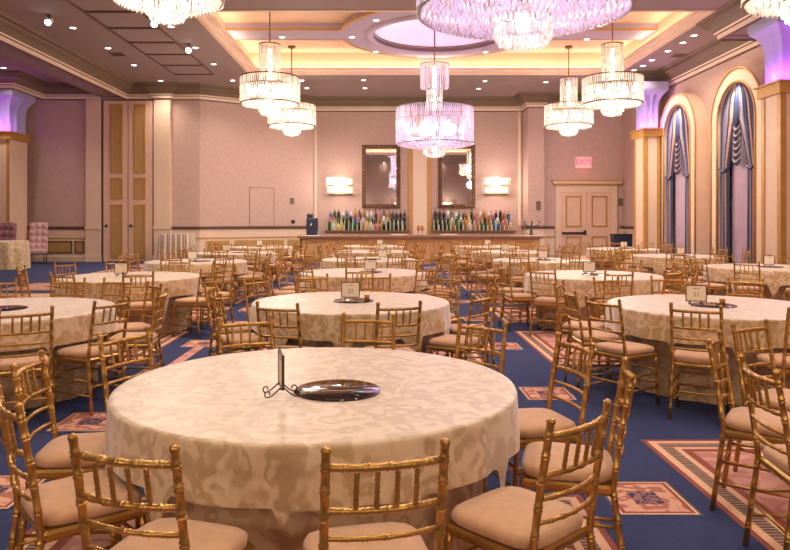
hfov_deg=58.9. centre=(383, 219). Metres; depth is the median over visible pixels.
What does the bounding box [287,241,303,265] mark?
chair
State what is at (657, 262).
tablecloth
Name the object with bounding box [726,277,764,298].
chair
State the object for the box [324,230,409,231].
countertop
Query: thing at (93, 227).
pilaster
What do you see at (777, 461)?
seat cushion
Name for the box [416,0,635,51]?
chandelier
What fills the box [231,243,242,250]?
chair
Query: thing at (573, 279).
tablecloth
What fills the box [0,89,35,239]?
column
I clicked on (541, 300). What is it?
seat cushion
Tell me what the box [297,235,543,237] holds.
countertop
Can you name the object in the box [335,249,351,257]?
chair
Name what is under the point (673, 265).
chair
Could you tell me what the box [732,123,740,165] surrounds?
cascade
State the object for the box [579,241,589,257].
chair
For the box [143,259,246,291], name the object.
tablecloth
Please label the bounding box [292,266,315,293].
chair
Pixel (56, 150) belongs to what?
wall
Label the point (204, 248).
chair
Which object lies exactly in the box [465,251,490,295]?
chair
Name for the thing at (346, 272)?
chair
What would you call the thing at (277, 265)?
chair
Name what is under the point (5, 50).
trim
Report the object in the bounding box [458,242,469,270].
chair
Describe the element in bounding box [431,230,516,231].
countertop
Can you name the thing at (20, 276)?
chair
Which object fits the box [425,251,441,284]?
chair
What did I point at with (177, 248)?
chair
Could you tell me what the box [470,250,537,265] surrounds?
tablecloth
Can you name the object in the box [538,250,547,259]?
table sign
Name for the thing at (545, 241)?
wainscoting
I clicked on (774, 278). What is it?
tablecloth
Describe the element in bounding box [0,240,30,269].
tablecloth
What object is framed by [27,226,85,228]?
trim
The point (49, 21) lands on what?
ceiling spotlight
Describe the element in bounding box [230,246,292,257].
tablecloth
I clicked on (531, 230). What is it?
tap
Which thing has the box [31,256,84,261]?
baseboard
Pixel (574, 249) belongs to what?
chair
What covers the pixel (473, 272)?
seat cushion
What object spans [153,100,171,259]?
pilaster
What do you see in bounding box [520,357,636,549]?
chair
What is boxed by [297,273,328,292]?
chair
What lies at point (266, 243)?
chair
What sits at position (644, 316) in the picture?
tablecloth
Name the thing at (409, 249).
chair
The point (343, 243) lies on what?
chair
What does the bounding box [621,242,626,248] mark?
table sign
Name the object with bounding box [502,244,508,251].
table sign
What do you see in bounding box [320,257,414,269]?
tablecloth
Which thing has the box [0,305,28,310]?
disc
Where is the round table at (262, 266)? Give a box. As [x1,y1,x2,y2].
[239,263,268,284]
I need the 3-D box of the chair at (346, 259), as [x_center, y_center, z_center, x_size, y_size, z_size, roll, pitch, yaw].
[-0.457,1.108,12.186,0.419,0.927,0.513,0,0,-10]
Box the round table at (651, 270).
[642,267,712,291]
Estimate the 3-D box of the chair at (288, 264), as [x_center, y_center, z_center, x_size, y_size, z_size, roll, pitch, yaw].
[-2.485,1.108,17.708,0.509,0.927,0.415,0,0,-13]
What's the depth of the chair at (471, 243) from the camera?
19.37 m
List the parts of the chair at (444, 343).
seat frame, post, rail, rail, rail, post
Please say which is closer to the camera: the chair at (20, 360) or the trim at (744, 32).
the chair at (20, 360)
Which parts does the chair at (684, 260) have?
backrest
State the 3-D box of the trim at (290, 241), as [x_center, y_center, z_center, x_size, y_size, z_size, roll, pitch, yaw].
[-4.944,1.020,27.777,4.400,0.460,0.020,0,0,-35]
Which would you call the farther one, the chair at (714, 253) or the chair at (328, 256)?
the chair at (328, 256)
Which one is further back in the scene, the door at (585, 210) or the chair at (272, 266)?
the door at (585, 210)
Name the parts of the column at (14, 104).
moulding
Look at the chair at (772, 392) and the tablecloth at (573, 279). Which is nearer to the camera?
the chair at (772, 392)
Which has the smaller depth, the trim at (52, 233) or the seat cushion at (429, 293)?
the seat cushion at (429, 293)
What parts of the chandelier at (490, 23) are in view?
ring frame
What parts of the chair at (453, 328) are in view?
post, post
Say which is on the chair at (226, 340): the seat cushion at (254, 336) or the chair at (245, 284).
the seat cushion at (254, 336)
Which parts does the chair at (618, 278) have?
post, rail, rail, post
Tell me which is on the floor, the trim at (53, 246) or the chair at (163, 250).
the chair at (163, 250)
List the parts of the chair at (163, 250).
backrest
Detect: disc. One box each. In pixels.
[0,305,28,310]
[191,260,210,261]
[295,379,380,401]
[333,298,373,302]
[357,271,381,272]
[582,273,603,275]
[690,302,737,307]
[757,266,783,267]
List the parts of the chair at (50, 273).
rail, rail, post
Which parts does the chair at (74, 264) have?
post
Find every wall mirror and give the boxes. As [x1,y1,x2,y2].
[362,145,399,207]
[438,145,474,207]
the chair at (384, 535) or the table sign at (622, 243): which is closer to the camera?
the chair at (384, 535)
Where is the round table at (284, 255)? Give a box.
[270,255,287,272]
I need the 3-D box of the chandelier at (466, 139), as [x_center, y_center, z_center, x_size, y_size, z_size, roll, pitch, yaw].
[1.540,-4.168,21.300,2.362,4.584,2.362,0,0,20]
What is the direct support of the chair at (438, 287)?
on the floor
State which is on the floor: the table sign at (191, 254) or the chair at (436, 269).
the chair at (436, 269)
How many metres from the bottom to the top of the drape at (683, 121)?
5.170 m
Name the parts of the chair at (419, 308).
post, rail, rail, rail, rail, post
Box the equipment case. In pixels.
[610,232,632,247]
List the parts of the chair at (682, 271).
post, rail, post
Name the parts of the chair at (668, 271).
post, backrest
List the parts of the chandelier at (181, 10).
ring frame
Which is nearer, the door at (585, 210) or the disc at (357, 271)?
the disc at (357, 271)
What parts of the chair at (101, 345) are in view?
post, rail, rail, rail, post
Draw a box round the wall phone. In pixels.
[619,198,622,205]
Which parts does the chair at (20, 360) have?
rail, rail, rail, rail, seat frame, leg, post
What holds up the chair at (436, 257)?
on the floor
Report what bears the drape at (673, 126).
hanging from the window at (693, 105)
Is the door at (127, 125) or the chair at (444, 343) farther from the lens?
the door at (127, 125)
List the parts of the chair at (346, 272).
rail, post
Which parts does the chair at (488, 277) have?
post, backrest, post, stretcher frame, seat frame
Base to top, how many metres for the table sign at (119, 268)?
0.196 m
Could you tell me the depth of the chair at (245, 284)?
7.75 m
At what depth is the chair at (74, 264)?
10.84 m
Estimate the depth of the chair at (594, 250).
14.79 m
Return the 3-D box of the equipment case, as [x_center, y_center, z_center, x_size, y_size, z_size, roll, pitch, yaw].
[8.950,1.015,26.400,0.720,1.110,0.540,0,0,0]
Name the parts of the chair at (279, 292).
post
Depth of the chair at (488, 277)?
13.59 m
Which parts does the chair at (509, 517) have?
leg, seat frame, post, rail, rail, rail, rail, post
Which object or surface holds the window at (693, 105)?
in the wall at (705, 85)
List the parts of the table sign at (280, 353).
card frame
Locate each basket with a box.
[145,0,188,25]
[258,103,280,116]
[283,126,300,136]
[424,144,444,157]
[559,126,577,136]
[601,103,623,116]
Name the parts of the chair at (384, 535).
post, rail, rail, rail, post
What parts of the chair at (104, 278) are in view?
post, rail, rail, post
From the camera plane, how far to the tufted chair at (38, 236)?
25.53 m
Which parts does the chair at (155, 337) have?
leg, seat frame, post, post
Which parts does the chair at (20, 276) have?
post, post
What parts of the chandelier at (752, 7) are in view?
ring frame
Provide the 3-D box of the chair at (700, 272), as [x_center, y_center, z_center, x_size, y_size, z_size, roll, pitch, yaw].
[6.908,1.108,14.732,0.415,0.927,0.509,0,0,-8]
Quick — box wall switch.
[536,201,540,209]
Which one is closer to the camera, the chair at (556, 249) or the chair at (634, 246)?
the chair at (556, 249)
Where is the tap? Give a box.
[524,221,539,234]
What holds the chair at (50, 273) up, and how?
on the floor
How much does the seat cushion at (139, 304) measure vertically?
0.060 m
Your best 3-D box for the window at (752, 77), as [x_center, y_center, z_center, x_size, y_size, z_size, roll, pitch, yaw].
[9.535,-1.246,18.650,0.430,5.631,2.790,0,0,0]
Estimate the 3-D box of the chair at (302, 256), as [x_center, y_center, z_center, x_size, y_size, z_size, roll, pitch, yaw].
[-2.566,1.108,21.321,0.509,0.927,0.415,0,0,-2]
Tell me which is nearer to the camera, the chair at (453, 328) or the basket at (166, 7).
the chair at (453, 328)
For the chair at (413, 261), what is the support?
on the floor
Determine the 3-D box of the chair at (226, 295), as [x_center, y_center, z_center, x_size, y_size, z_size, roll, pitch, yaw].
[-2.419,1.108,10.283,0.513,0.927,0.419,0,0,-14]
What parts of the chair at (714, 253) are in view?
backrest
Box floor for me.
[0,260,789,549]
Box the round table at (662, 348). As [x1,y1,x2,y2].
[625,335,789,405]
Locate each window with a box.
[659,92,708,254]
[710,66,764,263]
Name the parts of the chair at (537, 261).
post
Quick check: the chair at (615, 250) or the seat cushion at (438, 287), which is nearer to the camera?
the seat cushion at (438, 287)
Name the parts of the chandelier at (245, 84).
ring frame, ring frame, ring frame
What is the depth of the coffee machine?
25.67 m
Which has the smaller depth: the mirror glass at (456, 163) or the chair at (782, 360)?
the chair at (782, 360)
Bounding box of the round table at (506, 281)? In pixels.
[500,274,536,297]
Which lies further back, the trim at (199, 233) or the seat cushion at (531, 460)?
the trim at (199, 233)
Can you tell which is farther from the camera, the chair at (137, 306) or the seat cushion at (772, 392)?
the chair at (137, 306)
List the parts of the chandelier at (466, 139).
rod, ring frame, crystal crown, ring frame, ring frame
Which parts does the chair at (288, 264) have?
post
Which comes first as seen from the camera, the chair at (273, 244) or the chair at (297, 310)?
the chair at (297, 310)
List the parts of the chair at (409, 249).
backrest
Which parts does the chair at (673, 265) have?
post, post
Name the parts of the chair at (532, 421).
leg, leg, seat frame, post, rail, rail, rail, rail, post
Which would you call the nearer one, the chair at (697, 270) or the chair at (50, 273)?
the chair at (50, 273)
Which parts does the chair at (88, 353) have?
leg, seat frame, post, leg, rail, rail, rail, post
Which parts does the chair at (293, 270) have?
post, rail, post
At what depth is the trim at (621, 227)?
27.93 m
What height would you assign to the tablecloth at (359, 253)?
0.638 m
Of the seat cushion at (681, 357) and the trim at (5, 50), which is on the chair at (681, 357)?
the seat cushion at (681, 357)
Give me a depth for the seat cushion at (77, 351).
5.76 m
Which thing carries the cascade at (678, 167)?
hanging from the drape at (683, 121)
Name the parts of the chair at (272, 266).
stretcher frame, backrest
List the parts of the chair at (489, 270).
post, backrest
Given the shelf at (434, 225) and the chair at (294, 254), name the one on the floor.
the chair at (294, 254)
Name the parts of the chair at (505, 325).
post, rail, rail, rail, post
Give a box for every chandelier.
[111,0,224,25]
[239,12,299,116]
[267,45,315,136]
[396,30,473,157]
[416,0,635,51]
[544,45,593,136]
[581,22,643,116]
[741,0,789,23]
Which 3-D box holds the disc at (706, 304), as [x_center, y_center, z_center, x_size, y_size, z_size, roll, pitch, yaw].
[3.130,0.807,6.650,0.410,0.008,0.410,0,0,0]
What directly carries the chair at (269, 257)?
on the floor
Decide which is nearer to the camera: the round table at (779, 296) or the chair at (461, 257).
the round table at (779, 296)
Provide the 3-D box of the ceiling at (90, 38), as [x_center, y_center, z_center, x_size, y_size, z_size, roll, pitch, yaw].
[-2.050,-5.100,13.500,24.900,0.040,33.000,0,0,0]
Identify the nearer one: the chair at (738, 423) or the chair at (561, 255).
the chair at (738, 423)
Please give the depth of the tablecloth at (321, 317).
6.32 m
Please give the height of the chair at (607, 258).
0.927 m
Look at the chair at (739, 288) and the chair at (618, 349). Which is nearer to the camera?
the chair at (618, 349)
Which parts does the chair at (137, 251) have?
backrest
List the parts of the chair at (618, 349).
post, rail, rail, rail, rail, post, seat frame, leg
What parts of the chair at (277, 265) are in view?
post, post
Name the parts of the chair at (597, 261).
backrest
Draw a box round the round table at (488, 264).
[477,262,499,282]
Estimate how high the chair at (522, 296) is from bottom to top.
0.927 m
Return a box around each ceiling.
[0,0,729,95]
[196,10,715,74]
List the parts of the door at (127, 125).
panel, panel, panel, panel, panel, panel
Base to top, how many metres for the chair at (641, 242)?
0.927 m
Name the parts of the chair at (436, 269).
post, rail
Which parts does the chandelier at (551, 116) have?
ring frame, ring frame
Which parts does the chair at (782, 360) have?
leg, seat frame, post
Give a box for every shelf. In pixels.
[328,220,402,224]
[331,225,406,229]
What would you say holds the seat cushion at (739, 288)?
on the chair at (739, 288)
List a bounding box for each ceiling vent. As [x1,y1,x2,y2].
[108,52,127,55]
[669,53,688,56]
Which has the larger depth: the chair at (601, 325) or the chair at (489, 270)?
the chair at (489, 270)
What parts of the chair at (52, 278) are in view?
post, rail, rail, post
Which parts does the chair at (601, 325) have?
post, post, seat frame, leg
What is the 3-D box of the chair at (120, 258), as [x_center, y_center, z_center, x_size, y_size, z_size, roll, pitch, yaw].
[-4.832,1.108,13.398,0.509,0.927,0.415,0,0,-15]
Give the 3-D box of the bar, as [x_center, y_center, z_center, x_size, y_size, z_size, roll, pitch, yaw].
[1.475,0.785,28.765,7.790,1.570,0.830,0,0,0]
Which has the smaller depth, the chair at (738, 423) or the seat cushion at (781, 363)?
the chair at (738, 423)
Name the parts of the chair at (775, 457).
post, rail, rail, rail, rail, seat frame, post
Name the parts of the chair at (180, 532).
post, rail, rail, rail, rail, post, seat frame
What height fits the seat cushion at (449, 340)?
0.060 m
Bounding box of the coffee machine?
[306,214,321,234]
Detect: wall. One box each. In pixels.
[26,98,199,225]
[200,100,312,225]
[313,112,522,234]
[544,110,622,257]
[623,46,764,254]
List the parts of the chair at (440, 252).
post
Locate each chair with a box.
[0,222,16,239]
[0,278,17,297]
[0,305,53,413]
[0,385,147,549]
[9,349,139,549]
[16,265,49,297]
[17,269,30,297]
[29,222,47,263]
[49,272,77,297]
[50,277,85,297]
[53,296,130,415]
[54,261,76,278]
[67,433,254,549]
[97,277,132,361]
[97,326,154,414]
[104,281,162,379]
[105,260,129,272]
[105,287,167,383]
[117,253,122,262]
[122,271,154,324]
[124,256,138,271]
[126,251,140,271]
[160,257,181,270]
[163,250,180,259]
[168,259,190,272]
[171,267,218,338]
[177,248,187,258]
[184,245,195,258]
[189,260,226,320]
[201,263,236,329]
[203,282,258,356]
[204,248,219,258]
[204,256,234,306]
[208,244,222,250]
[208,290,269,355]
[210,250,227,258]
[217,314,274,354]
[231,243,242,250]
[235,253,266,301]
[238,250,257,295]
[241,248,260,286]
[243,277,270,350]
[244,252,271,296]
[255,301,314,349]
[263,247,288,285]
[264,263,297,296]
[266,243,278,272]
[270,244,283,279]
[275,245,295,282]
[275,259,304,292]
[282,242,302,272]
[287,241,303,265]
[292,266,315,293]
[293,241,307,270]
[293,251,299,285]
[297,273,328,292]
[301,438,450,549]
[302,257,322,270]
[304,249,315,270]
[304,253,316,270]
[317,245,321,267]
[318,244,323,259]
[325,241,332,257]
[328,240,335,254]
[332,243,343,251]
[334,247,347,257]
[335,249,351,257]
[336,254,355,267]
[340,312,395,349]
[345,256,366,267]
[345,268,373,291]
[360,273,391,291]
[363,300,421,351]
[370,247,385,256]
[387,254,405,267]
[401,257,420,269]
[403,246,414,258]
[408,249,421,269]
[409,241,418,266]
[412,266,437,295]
[415,244,423,269]
[416,245,425,269]
[421,259,453,303]
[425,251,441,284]
[426,252,438,284]
[426,262,460,323]
[426,291,491,366]
[433,274,461,355]
[439,241,457,270]
[440,240,455,269]
[444,399,611,549]
[449,282,498,370]
[450,245,471,280]
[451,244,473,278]
[454,317,507,374]
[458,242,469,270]
[464,246,488,284]
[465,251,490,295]
[471,243,483,262]
[473,253,503,299]
[480,249,500,292]
[483,332,595,509]
[491,260,529,322]
[498,264,539,330]
[500,247,515,257]
[509,255,530,305]
[512,249,528,257]
[520,258,539,314]
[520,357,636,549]
[529,268,570,338]
[536,247,549,257]
[553,280,607,376]
[556,249,572,257]
[557,245,564,257]
[560,255,580,269]
[562,286,626,388]
[568,242,585,257]
[569,258,591,269]
[572,243,590,259]
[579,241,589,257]
[584,295,659,411]
[589,244,609,270]
[592,250,604,268]
[592,270,633,320]
[592,276,621,358]
[602,254,614,270]
[607,248,629,270]
[614,247,638,267]
[614,252,620,270]
[619,259,641,272]
[620,249,648,272]
[624,245,638,261]
[634,246,648,253]
[641,242,653,247]
[650,275,684,294]
[656,244,666,253]
[661,269,683,294]
[663,242,672,253]
[664,262,689,294]
[664,265,699,294]
[665,251,685,289]
[668,302,729,419]
[670,255,700,291]
[682,254,713,294]
[689,258,725,295]
[699,251,726,292]
[706,330,789,510]
[712,247,727,262]
[714,253,733,263]
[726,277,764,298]
[731,319,789,471]
[733,261,765,298]
[739,354,789,549]
[740,248,749,263]
[743,250,749,263]
[753,307,789,391]
[769,254,789,264]
[783,288,789,300]
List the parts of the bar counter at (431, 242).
panel, panel, panel, panel, panel, panel, panel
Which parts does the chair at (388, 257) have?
backrest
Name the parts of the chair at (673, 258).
post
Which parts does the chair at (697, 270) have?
post, post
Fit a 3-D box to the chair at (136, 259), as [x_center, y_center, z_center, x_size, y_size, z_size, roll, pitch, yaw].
[-4.413,1.108,12.748,0.415,0.927,0.509,0,0,37]
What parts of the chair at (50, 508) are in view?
rail, post, rail, rail, rail, post, seat frame, leg, leg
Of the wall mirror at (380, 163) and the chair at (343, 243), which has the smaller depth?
the chair at (343, 243)
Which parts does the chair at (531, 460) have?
seat frame, rail, post, rail, post, rail, rail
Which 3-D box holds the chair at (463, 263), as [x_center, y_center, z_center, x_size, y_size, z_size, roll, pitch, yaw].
[1.956,1.108,17.878,0.509,0.927,0.415,0,0,-11]
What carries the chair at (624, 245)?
on the floor
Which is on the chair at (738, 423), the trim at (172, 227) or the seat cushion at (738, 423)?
the seat cushion at (738, 423)
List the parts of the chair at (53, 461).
post, rail, rail, rail, rail, post, seat frame, leg, leg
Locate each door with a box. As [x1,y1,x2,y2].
[102,100,153,261]
[249,187,273,225]
[551,180,622,257]
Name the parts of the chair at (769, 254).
backrest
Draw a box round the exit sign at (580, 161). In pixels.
[575,156,591,167]
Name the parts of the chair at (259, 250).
backrest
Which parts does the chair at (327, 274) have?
post, rail, rail, post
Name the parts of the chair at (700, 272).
backrest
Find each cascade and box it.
[674,140,680,174]
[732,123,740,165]
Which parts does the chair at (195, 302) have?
leg, leg, seat frame, post, rail, post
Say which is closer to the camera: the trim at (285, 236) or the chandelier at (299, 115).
the chandelier at (299, 115)
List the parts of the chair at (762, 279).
post, rail, rail, post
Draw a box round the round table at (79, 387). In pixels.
[0,339,97,410]
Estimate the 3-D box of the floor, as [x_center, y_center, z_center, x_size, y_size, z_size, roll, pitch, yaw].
[-2.050,1.669,13.543,24.900,0.202,33.685,0,0,0]
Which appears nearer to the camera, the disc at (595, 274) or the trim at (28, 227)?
the disc at (595, 274)
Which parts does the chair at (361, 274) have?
post, rail, rail, post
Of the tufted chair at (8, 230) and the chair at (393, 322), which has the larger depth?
the tufted chair at (8, 230)
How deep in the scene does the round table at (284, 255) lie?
20.83 m
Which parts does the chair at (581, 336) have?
post, rail, post, seat frame, leg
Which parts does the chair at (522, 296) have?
post, post, seat frame, leg, leg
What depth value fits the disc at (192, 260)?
13.79 m
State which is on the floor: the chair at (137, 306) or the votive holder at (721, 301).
the chair at (137, 306)
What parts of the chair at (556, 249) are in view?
backrest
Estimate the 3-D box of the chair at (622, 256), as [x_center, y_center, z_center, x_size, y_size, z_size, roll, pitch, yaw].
[5.501,1.108,15.359,0.509,0.927,0.415,0,0,-19]
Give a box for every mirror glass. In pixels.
[366,149,395,203]
[442,149,470,203]
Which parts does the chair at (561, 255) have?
backrest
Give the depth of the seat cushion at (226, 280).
12.64 m
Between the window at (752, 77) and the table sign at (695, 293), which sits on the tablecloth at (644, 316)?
the table sign at (695, 293)
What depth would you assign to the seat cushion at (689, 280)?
12.39 m
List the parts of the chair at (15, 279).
post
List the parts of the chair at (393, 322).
post, rail, rail, post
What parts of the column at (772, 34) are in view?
moulding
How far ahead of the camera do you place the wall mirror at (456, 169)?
29.17 m
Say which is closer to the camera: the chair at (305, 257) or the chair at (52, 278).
the chair at (52, 278)
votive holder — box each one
[364,295,369,300]
[719,299,725,304]
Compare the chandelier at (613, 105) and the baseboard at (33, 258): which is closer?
the chandelier at (613, 105)
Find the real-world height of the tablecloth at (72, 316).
0.652 m
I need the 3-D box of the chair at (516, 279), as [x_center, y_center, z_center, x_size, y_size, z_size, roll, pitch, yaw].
[2.584,1.108,13.103,0.415,0.927,0.509,0,0,25]
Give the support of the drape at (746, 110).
hanging from the window at (752, 77)
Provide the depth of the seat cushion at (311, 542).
2.34 m
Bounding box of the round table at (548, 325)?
[536,293,617,330]
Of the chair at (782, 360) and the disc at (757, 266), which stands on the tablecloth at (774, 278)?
the disc at (757, 266)
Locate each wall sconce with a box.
[327,178,354,194]
[482,178,510,194]
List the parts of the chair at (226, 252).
backrest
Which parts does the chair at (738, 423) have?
rail, post, rail, rail, rail, post, seat frame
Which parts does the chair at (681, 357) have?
post, leg, rail, rail, rail, rail, seat frame, post, leg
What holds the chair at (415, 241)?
on the floor
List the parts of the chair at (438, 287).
post, post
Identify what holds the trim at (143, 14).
attached to the ceiling at (90, 38)
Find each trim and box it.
[0,10,760,111]
[0,42,119,97]
[0,70,100,99]
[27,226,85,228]
[27,229,85,255]
[27,238,85,238]
[47,241,83,252]
[66,0,139,12]
[85,12,160,28]
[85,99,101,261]
[108,28,176,42]
[128,42,190,54]
[146,54,203,65]
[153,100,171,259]
[161,65,214,74]
[171,226,305,228]
[172,228,306,252]
[195,236,296,238]
[206,239,299,251]
[314,111,316,217]
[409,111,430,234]
[518,111,520,225]
[522,226,553,228]
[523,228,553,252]
[620,226,633,228]
[620,229,633,247]
[695,0,779,40]
[731,26,748,35]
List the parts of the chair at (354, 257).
backrest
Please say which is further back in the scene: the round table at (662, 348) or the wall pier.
the wall pier
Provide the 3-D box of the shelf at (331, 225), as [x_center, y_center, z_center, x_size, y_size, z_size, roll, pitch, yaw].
[-0.685,0.315,28.744,3.230,0.190,0.012,0,0,0]
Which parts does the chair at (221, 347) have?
post, rail, rail, post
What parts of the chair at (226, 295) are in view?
leg, post, post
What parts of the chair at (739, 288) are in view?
post, backrest, seat frame, post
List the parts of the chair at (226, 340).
post, rail, post, seat frame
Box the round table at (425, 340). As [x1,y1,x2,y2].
[285,334,432,353]
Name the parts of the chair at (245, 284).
post, rail, rail, post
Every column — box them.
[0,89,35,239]
[627,81,668,248]
[748,17,789,264]
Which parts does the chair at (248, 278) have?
seat frame, stretcher frame, post, backrest, post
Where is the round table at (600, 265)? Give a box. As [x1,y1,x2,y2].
[594,258,630,270]
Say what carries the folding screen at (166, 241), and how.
on the floor
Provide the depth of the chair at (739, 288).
11.04 m
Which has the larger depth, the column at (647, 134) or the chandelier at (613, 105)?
the column at (647, 134)
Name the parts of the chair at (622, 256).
backrest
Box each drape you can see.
[665,107,678,252]
[678,106,688,253]
[718,84,738,262]
[738,83,753,263]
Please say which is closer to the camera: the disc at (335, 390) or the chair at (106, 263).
the disc at (335, 390)
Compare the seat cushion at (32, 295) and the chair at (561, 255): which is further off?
the chair at (561, 255)
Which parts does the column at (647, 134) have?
moulding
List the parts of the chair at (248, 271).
backrest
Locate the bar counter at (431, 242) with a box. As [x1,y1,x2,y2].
[297,235,543,262]
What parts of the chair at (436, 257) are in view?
post, backrest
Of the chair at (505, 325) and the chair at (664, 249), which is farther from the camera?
the chair at (664, 249)
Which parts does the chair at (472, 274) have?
post, post, stretcher frame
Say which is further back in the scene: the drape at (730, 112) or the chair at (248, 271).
the drape at (730, 112)
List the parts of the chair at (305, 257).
backrest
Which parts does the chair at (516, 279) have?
post, backrest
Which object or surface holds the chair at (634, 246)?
on the floor
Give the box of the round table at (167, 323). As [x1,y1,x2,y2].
[103,295,189,337]
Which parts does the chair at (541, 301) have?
post, rail, rail, leg, seat frame, post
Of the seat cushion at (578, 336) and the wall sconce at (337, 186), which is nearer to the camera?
the seat cushion at (578, 336)
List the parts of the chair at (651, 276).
post, rail, rail, post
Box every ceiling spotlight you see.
[44,14,52,25]
[151,16,157,27]
[185,44,191,52]
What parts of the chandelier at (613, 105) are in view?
ring frame, ring frame, ring frame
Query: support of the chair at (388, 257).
on the floor
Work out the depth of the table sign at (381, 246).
18.10 m
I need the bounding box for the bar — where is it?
[324,220,516,234]
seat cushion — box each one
[0,354,48,370]
[20,470,141,526]
[25,294,49,297]
[34,432,104,467]
[57,343,117,357]
[108,332,157,343]
[110,518,247,549]
[115,322,150,332]
[124,301,154,308]
[175,297,205,303]
[202,292,229,297]
[206,278,229,282]
[214,323,253,333]
[222,332,267,344]
[237,275,261,278]
[247,272,265,275]
[271,290,297,295]
[275,346,314,348]
[281,286,301,290]
[303,522,427,549]
[363,344,414,351]
[423,285,447,290]
[426,290,453,295]
[429,334,480,347]
[449,324,486,334]
[451,486,582,549]
[470,271,489,274]
[478,274,499,277]
[498,287,523,292]
[505,292,535,298]
[511,276,524,280]
[518,408,575,438]
[522,441,612,482]
[534,297,564,303]
[562,320,604,330]
[573,330,621,341]
[595,340,653,355]
[626,268,647,271]
[674,349,727,364]
[677,279,699,283]
[688,276,703,279]
[696,283,725,287]
[725,407,789,437]
[737,286,758,291]
[756,353,789,368]
[756,388,789,411]
[763,444,789,475]
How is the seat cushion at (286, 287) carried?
on the chair at (277, 265)
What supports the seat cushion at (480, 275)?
on the chair at (488, 277)
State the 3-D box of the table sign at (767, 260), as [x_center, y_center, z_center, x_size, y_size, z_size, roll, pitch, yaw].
[6.600,0.708,12.000,0.184,0.196,0.164,0,0,0]
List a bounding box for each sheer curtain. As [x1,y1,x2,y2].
[675,137,684,253]
[732,121,747,263]
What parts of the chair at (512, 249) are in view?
backrest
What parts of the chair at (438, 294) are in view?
seat frame, post, post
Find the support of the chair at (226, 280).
on the floor
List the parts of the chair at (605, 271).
post, rail, post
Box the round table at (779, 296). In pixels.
[713,281,789,299]
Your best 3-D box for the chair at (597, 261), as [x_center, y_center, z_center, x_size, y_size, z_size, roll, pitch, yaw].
[5.868,1.108,19.008,0.509,0.927,0.415,0,0,-43]
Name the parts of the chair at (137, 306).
post, rail, rail, seat frame, post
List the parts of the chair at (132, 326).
post, post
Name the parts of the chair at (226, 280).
backrest, post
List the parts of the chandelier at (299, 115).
ring frame, ring frame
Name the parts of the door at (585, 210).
panel moulding, panel moulding, panel moulding, panel moulding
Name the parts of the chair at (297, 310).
post, rail, rail, rail, rail, post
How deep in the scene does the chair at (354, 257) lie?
13.12 m
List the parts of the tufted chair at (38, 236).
seat, backrest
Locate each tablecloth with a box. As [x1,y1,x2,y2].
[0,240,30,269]
[0,297,117,351]
[55,271,201,322]
[105,347,519,528]
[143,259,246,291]
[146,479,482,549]
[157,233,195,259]
[197,251,275,271]
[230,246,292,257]
[249,291,450,351]
[299,268,426,292]
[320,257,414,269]
[333,250,408,257]
[342,245,403,249]
[455,245,519,259]
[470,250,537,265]
[492,258,589,286]
[524,270,663,308]
[586,247,659,265]
[605,294,789,354]
[630,254,723,275]
[703,264,789,295]
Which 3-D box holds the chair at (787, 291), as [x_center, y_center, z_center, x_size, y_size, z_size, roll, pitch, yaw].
[6.524,1.108,10.854,0.415,0.927,0.509,0,0,-2]
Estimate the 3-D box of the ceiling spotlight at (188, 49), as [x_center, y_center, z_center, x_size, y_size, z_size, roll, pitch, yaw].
[-5.628,-4.945,20.216,0.170,0.270,0.239,0,0,0]
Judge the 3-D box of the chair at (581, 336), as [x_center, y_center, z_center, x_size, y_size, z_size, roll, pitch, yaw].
[1.972,1.108,6.628,0.513,0.927,0.419,0,0,-2]
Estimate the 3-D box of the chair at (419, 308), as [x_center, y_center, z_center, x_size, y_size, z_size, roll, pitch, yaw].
[0.056,1.108,5.782,0.419,0.927,0.513,0,0,-18]
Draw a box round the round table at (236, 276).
[190,275,238,301]
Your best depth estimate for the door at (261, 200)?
27.84 m
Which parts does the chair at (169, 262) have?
rail, rail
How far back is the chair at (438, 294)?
10.40 m
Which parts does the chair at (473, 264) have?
post, backrest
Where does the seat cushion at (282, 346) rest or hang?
on the chair at (297, 310)
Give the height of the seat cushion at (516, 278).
0.060 m
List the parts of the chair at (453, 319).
post, rail, rail, post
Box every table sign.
[114,263,127,276]
[188,251,196,260]
[222,245,229,251]
[257,240,262,246]
[262,349,299,397]
[341,282,359,301]
[364,260,375,269]
[378,250,386,256]
[379,244,385,248]
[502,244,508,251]
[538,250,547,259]
[583,261,595,274]
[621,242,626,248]
[677,247,684,255]
[686,285,706,306]
[763,256,774,266]
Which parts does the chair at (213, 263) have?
post, post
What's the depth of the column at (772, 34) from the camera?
15.74 m
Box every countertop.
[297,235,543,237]
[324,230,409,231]
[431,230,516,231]
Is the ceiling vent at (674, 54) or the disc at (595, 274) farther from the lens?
the ceiling vent at (674, 54)
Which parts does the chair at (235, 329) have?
post, post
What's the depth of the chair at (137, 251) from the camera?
14.24 m
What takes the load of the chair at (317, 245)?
on the floor
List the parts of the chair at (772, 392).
post, rail, rail, rail, seat frame, post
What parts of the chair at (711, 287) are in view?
backrest, post, seat frame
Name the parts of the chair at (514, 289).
post, post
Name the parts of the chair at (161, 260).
backrest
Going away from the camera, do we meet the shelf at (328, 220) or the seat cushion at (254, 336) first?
the seat cushion at (254, 336)
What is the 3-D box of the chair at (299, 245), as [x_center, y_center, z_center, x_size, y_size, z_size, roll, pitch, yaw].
[-2.685,1.108,20.558,0.509,0.927,0.415,0,0,31]
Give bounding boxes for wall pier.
[523,108,543,225]
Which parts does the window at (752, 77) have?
pane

